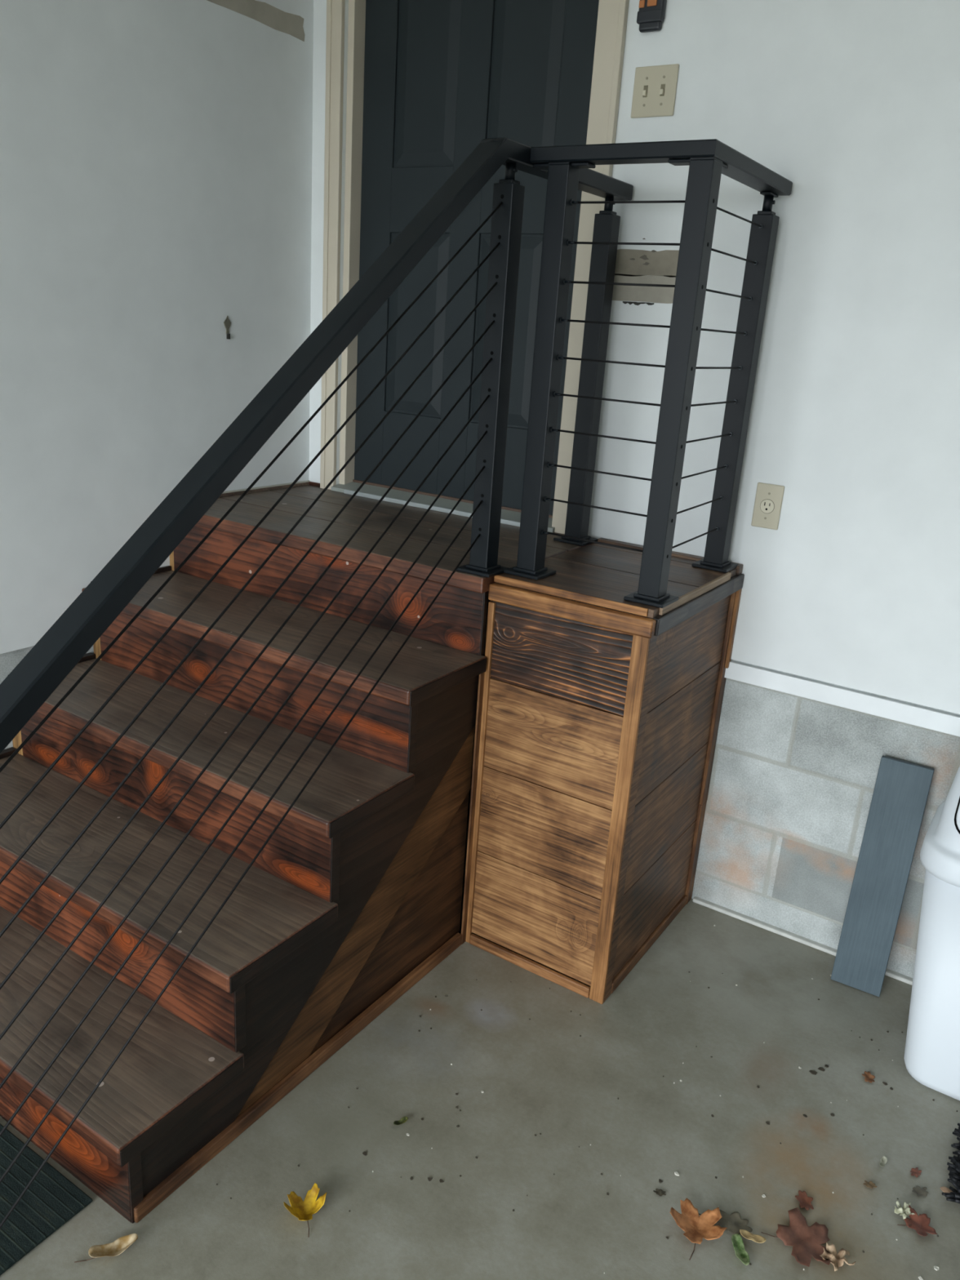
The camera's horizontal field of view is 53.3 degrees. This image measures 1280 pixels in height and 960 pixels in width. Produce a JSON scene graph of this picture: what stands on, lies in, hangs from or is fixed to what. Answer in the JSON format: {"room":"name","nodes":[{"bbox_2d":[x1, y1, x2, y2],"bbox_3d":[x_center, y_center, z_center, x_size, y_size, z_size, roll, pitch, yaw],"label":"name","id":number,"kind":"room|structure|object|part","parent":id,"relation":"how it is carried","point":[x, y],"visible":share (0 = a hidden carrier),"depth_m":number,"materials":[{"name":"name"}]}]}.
{"room":"garage","nodes":[
{"label":"garage","id":0,"kind":"room"},
{"bbox_2d":[0,0,313,749],"bbox_3d":[-2.087,-0.534,1.067,0.169,3.250,5.530,15,21,31],"label":"wall","id":1,"kind":"structure","parent":0,"point":[156,155],"depth_m":2.59,"materials":[{"name":"paint"}]},
{"bbox_2d":[223,315,231,333],"bbox_3d":[-0.759,-0.944,2.875,0.004,0.058,0.027,15,21,30],"label":"hook","id":2,"kind":"object","parent":1,"relation":"attached to","point":[227,319],"depth_m":2.87,"materials":[{"name":"metal"}]},
{"bbox_2d":[0,813,959,1279],"bbox_3d":[0.218,1.681,0.188,6.300,0.100,5.870,15,21,30],"label":"floor","id":3,"kind":"structure","parent":0,"point":[536,1075],"depth_m":1.98,"materials":[{"name":"concrete"}]},
{"bbox_2d":[0,1123,92,1275],"bbox_3d":[-1.274,1.005,1.758,0.930,0.007,0.620,15,21,30],"label":"doormat","id":4,"kind":"object","parent":3,"relation":"on","point":[51,1200],"visible":1,"depth_m":1.76,"materials":[{"name":"grey rubber"}]},
{"bbox_2d":[74,1233,137,1262],"bbox_3d":[-0.652,1.067,1.672,0.105,0.022,0.029,-6,20,-27],"label":"fallen leaf","id":5,"kind":"object","parent":3,"relation":"on","point":[121,1244],"visible":1,"depth_m":1.68,"materials":[{"name":"brown plant"}]},
{"bbox_3d":[-0.684,1.077,1.663,0.039,0.005,0.004,-1,19,-15],"label":"stem","id":6,"kind":"part","parent":5,"relation":"part of","materials":[{"name":"brown plant"}]},
{"bbox_2d":[0,480,593,1223],"bbox_3d":[-0.625,0.255,2.518,1.168,1.042,1.685,15,21,30],"label":"staircase","id":7,"kind":"structure","parent":3,"relation":"on","point":[354,898],"depth_m":2.19,"materials":[{"name":"brown wood"}]},
{"bbox_3d":[-0.290,0.604,2.140,0.014,0.660,0.910,15,21,30],"label":"panel","id":8,"kind":"part","parent":7,"relation":"part of","materials":[{"name":"brown wood"}]},
{"bbox_2d":[0,137,792,1228],"bbox_3d":[-0.112,0.043,1.803,0.512,1.956,2.151,15,21,30],"label":"cable railing","id":9,"kind":"object","parent":7,"relation":"on","point":[26,688],"visible":1,"depth_m":1.98,"materials":[{"name":"black metal"}]},
{"bbox_3d":[-0.257,-0.353,1.794,0.058,1.218,2.144,15,21,30],"label":"stair rail","id":10,"kind":"part","parent":9,"relation":"part of","materials":[{"name":"black metal"}]},
{"bbox_3d":[0.008,-0.174,2.306,0.094,0.016,0.094,15,21,30],"label":"plate","id":11,"kind":"part","parent":9,"relation":"part of","materials":[{"name":"black metal"}]},
{"bbox_3d":[0.035,-0.572,2.175,0.050,0.845,0.050,15,21,30],"label":"post","id":12,"kind":"part","parent":9,"relation":"part of","materials":[{"name":"black metal"}]},
{"bbox_3d":[0.121,-0.169,2.313,0.094,0.016,0.094,15,21,30],"label":"plate","id":13,"kind":"part","parent":9,"relation":"part of","materials":[{"name":"black metal"}]},
{"bbox_3d":[0.150,-0.588,2.175,0.050,0.889,0.050,15,21,30],"label":"post","id":14,"kind":"part","parent":9,"relation":"part of","materials":[{"name":"black metal"}]},
{"bbox_3d":[0.272,-0.288,2.708,0.094,0.016,0.094,15,21,30],"label":"plate","id":15,"kind":"part","parent":9,"relation":"part of","materials":[{"name":"black metal"}]},
{"bbox_3d":[0.299,-0.686,2.577,0.050,0.845,0.050,15,21,30],"label":"post","id":16,"kind":"part","parent":9,"relation":"part of","materials":[{"name":"black metal"}]},
{"bbox_3d":[0.386,-0.097,2.151,0.094,0.016,0.094,15,21,30],"label":"plate","id":17,"kind":"part","parent":9,"relation":"part of","materials":[{"name":"black metal"}]},
{"bbox_3d":[0.415,-1.048,2.145,0.424,0.030,0.513,15,21,30],"label":"rail","id":18,"kind":"part","parent":9,"relation":"part of","materials":[{"name":"black metal"}]},
{"bbox_3d":[0.415,-0.516,2.014,0.050,0.889,0.050,15,21,30],"label":"post","id":19,"kind":"part","parent":9,"relation":"part of","materials":[{"name":"black metal"}]},
{"bbox_3d":[0.618,-0.200,2.512,0.094,0.016,0.094,15,21,30],"label":"plate","id":20,"kind":"part","parent":9,"relation":"part of","materials":[{"name":"black metal"}]},
{"bbox_3d":[0.645,-0.598,2.381,0.050,0.845,0.050,15,21,30],"label":"post","id":21,"kind":"part","parent":9,"relation":"part of","materials":[{"name":"black metal"}]},
{"bbox_2d":[283,1182,327,1237],"bbox_3d":[-0.325,1.044,1.773,0.073,0.046,0.076,12,20,23],"label":"fallen leaf","id":22,"kind":"object","parent":3,"relation":"on","point":[304,1210],"visible":1,"depth_m":1.78,"materials":[{"name":"yellow plant"}]},
{"bbox_2d":[393,1116,408,1124],"bbox_3d":[-0.164,1.003,1.990,0.035,0.010,0.013,-9,22,-35],"label":"fallen leaf","id":23,"kind":"object","parent":3,"relation":"on","point":[404,1119],"visible":1,"depth_m":1.99,"materials":[{"name":"green plant"}]},
{"bbox_2d":[216,971,957,1265],"bbox_3d":[0.358,1.029,2.038,1.221,0.002,1.304,15,21,30],"label":"crumbs","id":24,"kind":"object","parent":3,"relation":"on","point":[821,1068],"visible":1,"depth_m":2.07,"materials":[{"name":"brown"}]},
{"bbox_2d":[461,537,744,1004],"bbox_3d":[0.329,0.310,2.564,0.432,1.034,0.616,15,21,30],"label":"box","id":25,"kind":"object","parent":3,"relation":"on","point":[597,727],"visible":0.98,"depth_m":2.36,"materials":[{"name":"brown wood"}]},
{"bbox_3d":[0.201,-0.070,2.183,0.422,0.041,0.023,15,21,30],"label":"deck trim","id":26,"kind":"part","parent":25,"relation":"part of","materials":[{"name":"brown wood"}]},
{"bbox_3d":[0.537,-0.093,2.320,0.018,0.040,0.574,15,21,30],"label":"deck trim","id":27,"kind":"part","parent":25,"relation":"part of","materials":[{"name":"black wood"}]},
{"bbox_2d":[372,924,938,1279],"bbox_3d":[0.390,1.015,2.087,1.152,0.002,1.463,15,21,30],"label":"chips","id":28,"kind":"object","parent":3,"relation":"on","point":[676,1173],"visible":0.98,"depth_m":1.92,"materials":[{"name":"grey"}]},
{"bbox_2d":[653,1188,666,1196],"bbox_3d":[0.351,1.081,1.872,0.025,0.003,0.016,7,18,9],"label":"fallen leaf","id":29,"kind":"object","parent":3,"relation":"on","point":[659,1192],"visible":1,"depth_m":1.87,"materials":[{"name":"grey plant"}]},
{"bbox_2d":[670,1198,727,1260],"bbox_3d":[0.408,1.091,1.795,0.101,0.040,0.095,-5,20,-25],"label":"fallen leaf","id":30,"kind":"object","parent":3,"relation":"on","point":[695,1227],"visible":1,"depth_m":1.80,"materials":[{"name":"brown plant"}]},
{"bbox_2d":[698,1209,752,1234],"bbox_3d":[0.465,1.105,1.816,0.101,0.008,0.052,7,18,9],"label":"fallen leaf","id":31,"kind":"object","parent":3,"relation":"on","point":[734,1222],"visible":0.94,"depth_m":1.82,"materials":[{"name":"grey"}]},
{"bbox_2d":[731,1233,750,1265],"bbox_3d":[0.477,1.119,1.767,0.023,0.013,0.081,2,18,-6],"label":"fallen leaf","id":32,"kind":"object","parent":3,"relation":"on","point":[736,1239],"visible":1,"depth_m":1.76,"materials":[{"name":"green plant"}]},
{"bbox_2d":[739,1229,765,1243],"bbox_3d":[0.508,1.111,1.782,0.048,0.007,0.017,11,19,19],"label":"fallen leaf","id":33,"kind":"object","parent":3,"relation":"on","point":[755,1237],"visible":1,"depth_m":1.78,"materials":[{"name":"beige plant"}]},
{"bbox_2d":[760,1207,831,1266],"bbox_3d":[0.608,1.120,1.786,0.112,0.016,0.116,-8,22,-33],"label":"fallen leaf","id":34,"kind":"object","parent":3,"relation":"on","point":[806,1241],"visible":1,"depth_m":1.79,"materials":[{"name":"brown plant"}]},
{"bbox_2d":[795,1190,813,1210],"bbox_3d":[0.636,1.098,1.874,0.035,0.006,0.045,4,18,2],"label":"fallen leaf","id":35,"kind":"object","parent":3,"relation":"on","point":[805,1201],"visible":1,"depth_m":1.88,"materials":[{"name":"red plant"}]},
{"bbox_2d":[820,1242,855,1271],"bbox_3d":[0.654,1.129,1.752,0.066,0.025,0.054,-2,19,-19],"label":"fallen leaf","id":36,"kind":"object","parent":3,"relation":"on","point":[837,1260],"visible":1,"depth_m":1.75,"materials":[{"name":"beige plant"}]},
{"bbox_2d":[862,1071,875,1082],"bbox_3d":[0.896,1.008,2.206,0.029,0.005,0.038,6,18,7],"label":"fallen leaf","id":37,"kind":"object","parent":3,"relation":"on","point":[868,1077],"visible":1,"depth_m":2.21,"materials":[{"name":"brown plant"}]},
{"bbox_2d":[862,1180,877,1188],"bbox_3d":[0.783,1.094,1.921,0.026,0.004,0.018,7,18,9],"label":"fallen leaf","id":38,"kind":"object","parent":3,"relation":"on","point":[870,1184],"visible":1,"depth_m":1.92,"materials":[{"name":"brown plant"}]},
{"bbox_2d":[831,755,934,996],"bbox_3d":[1.032,0.611,2.463,0.124,0.618,0.112,14,21,28],"label":"board","id":39,"kind":"object","parent":3,"relation":"on","point":[901,790],"visible":1,"depth_m":2.45,"materials":[{"name":"grey wood"}]},
{"bbox_2d":[879,1155,887,1166],"bbox_3d":[0.832,1.078,1.975,0.012,0.007,0.033,17,22,34],"label":"fallen leaf","id":40,"kind":"object","parent":3,"relation":"on","point":[883,1161],"visible":1,"depth_m":1.98,"materials":[{"name":"white plant"}]},
{"bbox_2d":[893,1200,915,1218],"bbox_3d":[0.826,1.110,1.861,0.037,0.016,0.042,19,24,39],"label":"fallen leaf","id":41,"kind":"object","parent":3,"relation":"on","point":[904,1211],"visible":1,"depth_m":1.86,"materials":[{"name":"white plant"}]},
{"bbox_2d":[910,1167,921,1177],"bbox_3d":[0.891,1.089,1.958,0.031,0.004,0.019,-9,22,-35],"label":"fallen leaf","id":42,"kind":"object","parent":3,"relation":"on","point":[916,1172],"visible":1,"depth_m":1.96,"materials":[{"name":"red plant"}]},
{"bbox_2d":[897,1204,937,1236],"bbox_3d":[0.846,1.120,1.837,0.064,0.016,0.060,20,24,40],"label":"fallen leaf","id":43,"kind":"object","parent":3,"relation":"on","point":[920,1223],"visible":1,"depth_m":1.84,"materials":[{"name":"brown plant"}]},
{"bbox_2d":[911,1185,928,1196],"bbox_3d":[0.880,1.102,1.915,0.036,0.005,0.025,0,19,-13],"label":"fallen leaf","id":44,"kind":"object","parent":3,"relation":"on","point":[917,1189],"visible":1,"depth_m":1.91,"materials":[{"name":"grey plant"}]},
{"bbox_2d":[903,765,959,1100],"bbox_3d":[1.218,0.638,2.099,0.500,0.817,0.352,15,21,30],"label":"trash can","id":45,"kind":"object","parent":3,"relation":"on","point":[931,1057],"visible":1,"depth_m":2.10,"materials":[{"name":"white plastic"}]},
{"bbox_3d":[1.236,0.384,2.015,0.500,0.282,0.352,15,21,30],"label":"bin lid","id":46,"kind":"part","parent":45,"relation":"part of","materials":[{"name":"white plastic"}]},
{"bbox_2d":[940,1186,952,1192],"bbox_3d":[0.944,1.107,1.915,0.043,0.005,0.015,13,20,25],"label":"fallen leaf","id":47,"kind":"object","parent":3,"relation":"on","point":[944,1189],"visible":0.33,"depth_m":1.92,"materials":[{"name":"brown plant"}]},
{"bbox_2d":[942,1123,959,1203],"bbox_3d":[1.074,1.074,1.928,0.234,0.068,0.258,15,21,30],"label":"brush","id":48,"kind":"object","parent":3,"relation":"on","point":[954,1168],"visible":1,"depth_m":1.93,"materials":[{"name":"black plastic"}]},
{"bbox_2d":[309,0,959,977],"bbox_3d":[1.784,-0.511,1.813,5.700,3.250,0.162,15,21,30],"label":"wall","id":49,"kind":"structure","parent":0,"point":[855,411],"depth_m":2.37,"materials":[{"name":"paint"}]},
{"bbox_2d":[320,0,629,533],"bbox_3d":[-0.032,-1.430,2.747,0.981,2.148,0.166,15,21,30],"label":"door","id":50,"kind":"structure","parent":49,"relation":"in","point":[428,81],"depth_m":2.85,"materials":[{"name":"black paint"}]},
{"bbox_3d":[-0.449,-1.520,2.933,0.056,2.148,0.021,15,21,30],"label":"casing","id":51,"kind":"part","parent":50,"relation":"part of","materials":[{"name":"beige paint"}]},
{"bbox_3d":[-0.200,-0.987,3.008,0.220,0.535,0.008,15,21,30],"label":"panel","id":52,"kind":"part","parent":50,"relation":"part of","materials":[{"name":"grey paint"}]},
{"bbox_3d":[-0.148,-1.750,2.757,0.220,0.694,0.008,15,21,30],"label":"panel","id":53,"kind":"part","parent":50,"relation":"part of","materials":[{"name":"grey paint"}]},
{"bbox_3d":[0.079,-0.912,2.840,0.220,0.535,0.008,15,21,30],"label":"panel","id":54,"kind":"part","parent":50,"relation":"part of","materials":[{"name":"grey paint"}]},
{"bbox_3d":[0.131,-1.676,2.589,0.220,0.694,0.008,15,21,30],"label":"panel","id":55,"kind":"part","parent":50,"relation":"part of","materials":[{"name":"grey paint"}]},
{"bbox_3d":[0.314,-1.316,2.473,0.078,2.148,0.021,15,21,30],"label":"casing","id":56,"kind":"part","parent":50,"relation":"part of","materials":[{"name":"beige paint"}]},
{"bbox_2d":[636,0,666,32],"bbox_3d":[0.421,-1.571,2.325,0.068,0.159,0.025,15,21,30],"label":"wall control","id":57,"kind":"object","parent":49,"relation":"attached to","point":[651,15],"visible":1,"depth_m":2.33,"materials":[{"name":"black plastic"}]},
{"bbox_2d":[631,63,679,118],"bbox_3d":[0.433,-1.367,2.382,0.116,0.114,0.015,15,21,30],"label":"light switch","id":58,"kind":"object","parent":49,"relation":"attached to","point":[655,87],"visible":1,"depth_m":2.38,"materials":[{"name":"beige plastic"}]},
{"bbox_2d":[642,84,648,97],"bbox_3d":[0.414,-1.373,2.394,0.011,0.026,0.002,15,21,30],"label":"toggle switch","id":59,"kind":"object","parent":58,"relation":"attached to","point":[645,87],"depth_m":2.39,"materials":[{"name":"beige plastic"}]},
{"bbox_2d":[659,84,665,96],"bbox_3d":[0.453,-1.363,2.371,0.011,0.026,0.002,15,21,30],"label":"toggle switch","id":60,"kind":"object","parent":58,"relation":"attached to","point":[662,86],"depth_m":2.37,"materials":[{"name":"beige plastic"}]},
{"bbox_2d":[751,482,784,529],"bbox_3d":[0.741,-0.344,2.465,0.070,0.114,0.008,15,21,30],"label":"power outlet","id":61,"kind":"object","parent":49,"relation":"attached to","point":[769,497],"visible":1,"depth_m":2.46,"materials":[{"name":"beige plastic"}]},
{"bbox_2d":[760,498,774,513],"bbox_3d":[0.740,-0.344,2.463,0.038,0.038,0.001,15,21,30],"label":"socket","id":62,"kind":"object","parent":61,"relation":"attached to","point":[766,505],"depth_m":2.46,"materials":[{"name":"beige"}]},
{"bbox_2d":[693,896,913,985],"bbox_3d":[2.331,1.223,1.847,4.047,0.012,0.036,15,21,30],"label":"trim","id":63,"kind":"structure","parent":49,"relation":"attached to","point":[892,974],"depth_m":2.72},
{"bbox_2d":[724,659,959,737],"bbox_3d":[2.375,0.528,1.620,4.056,0.048,0.039,15,21,30],"label":"trim","id":64,"kind":"structure","parent":49,"relation":"attached to","point":[927,717],"depth_m":2.46,"materials":[{"name":"white paint"}]}
]}

